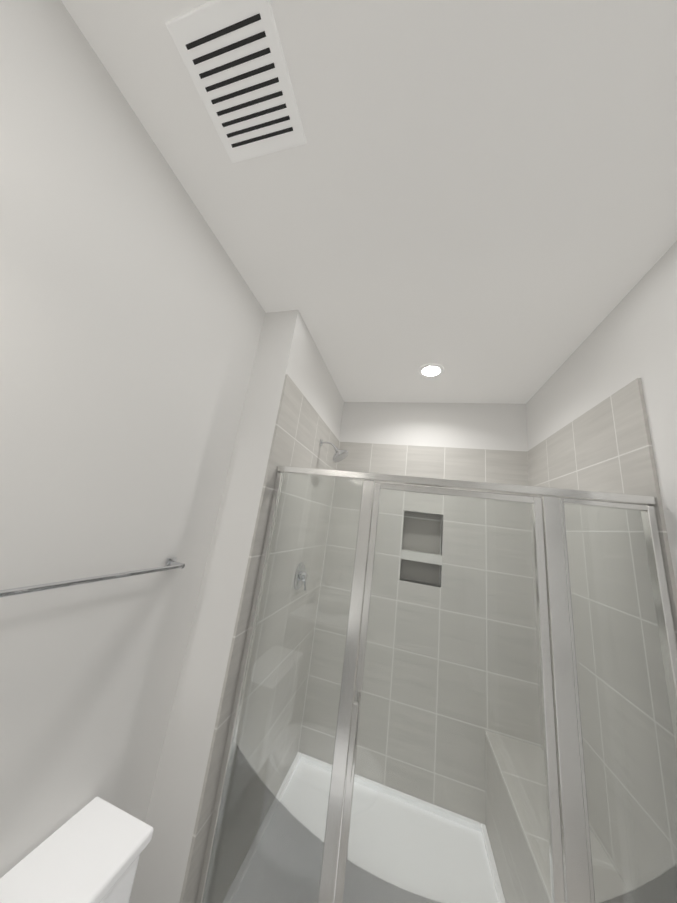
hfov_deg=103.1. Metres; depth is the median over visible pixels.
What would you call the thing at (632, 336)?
wall
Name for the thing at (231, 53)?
ceiling exhaust fan
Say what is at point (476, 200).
ceiling
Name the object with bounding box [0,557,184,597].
towel rail
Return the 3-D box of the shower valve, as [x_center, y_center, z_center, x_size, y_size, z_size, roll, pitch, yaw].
[-0.238,0.836,1.797,0.054,0.172,0.170,4,-15,16]
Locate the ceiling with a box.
[61,0,676,403]
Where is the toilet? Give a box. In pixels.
[0,797,152,902]
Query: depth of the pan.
1.58 m
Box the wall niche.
[400,511,441,584]
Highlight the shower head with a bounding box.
[320,439,348,461]
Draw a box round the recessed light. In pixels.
[419,364,443,377]
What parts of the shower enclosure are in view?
door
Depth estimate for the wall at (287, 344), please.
1.21 m
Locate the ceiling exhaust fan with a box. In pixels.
[166,0,305,162]
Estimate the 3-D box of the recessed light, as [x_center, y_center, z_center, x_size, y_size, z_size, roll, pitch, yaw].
[0.687,-0.595,1.993,0.180,0.008,0.180,4,-15,16]
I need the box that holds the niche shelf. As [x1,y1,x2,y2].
[400,511,441,587]
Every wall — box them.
[0,0,264,877]
[129,310,343,902]
[339,402,527,586]
[485,734,622,902]
[526,241,676,588]
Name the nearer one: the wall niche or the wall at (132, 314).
the wall at (132, 314)
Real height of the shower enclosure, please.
1.888 m
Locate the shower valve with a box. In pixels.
[294,562,306,590]
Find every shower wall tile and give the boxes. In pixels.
[179,374,339,902]
[298,442,540,823]
[527,378,676,884]
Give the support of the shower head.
attached to the shower wall tile at (301, 429)
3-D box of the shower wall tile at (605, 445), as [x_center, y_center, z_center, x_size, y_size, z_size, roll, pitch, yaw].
[1.263,0.773,1.401,0.012,1.930,1.120,4,-15,16]
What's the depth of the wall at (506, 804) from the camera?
1.34 m
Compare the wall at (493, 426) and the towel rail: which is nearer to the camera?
the towel rail
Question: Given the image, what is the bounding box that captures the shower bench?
[485,730,623,902]
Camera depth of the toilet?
0.71 m
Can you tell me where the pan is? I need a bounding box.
[278,752,504,902]
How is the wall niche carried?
attached to the wall at (493, 426)
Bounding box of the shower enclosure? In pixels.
[195,465,676,902]
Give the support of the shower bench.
on the wall at (506, 804)
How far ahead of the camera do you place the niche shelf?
2.14 m
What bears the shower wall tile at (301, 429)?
attached to the wall at (287, 344)
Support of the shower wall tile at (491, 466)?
attached to the wall at (493, 426)

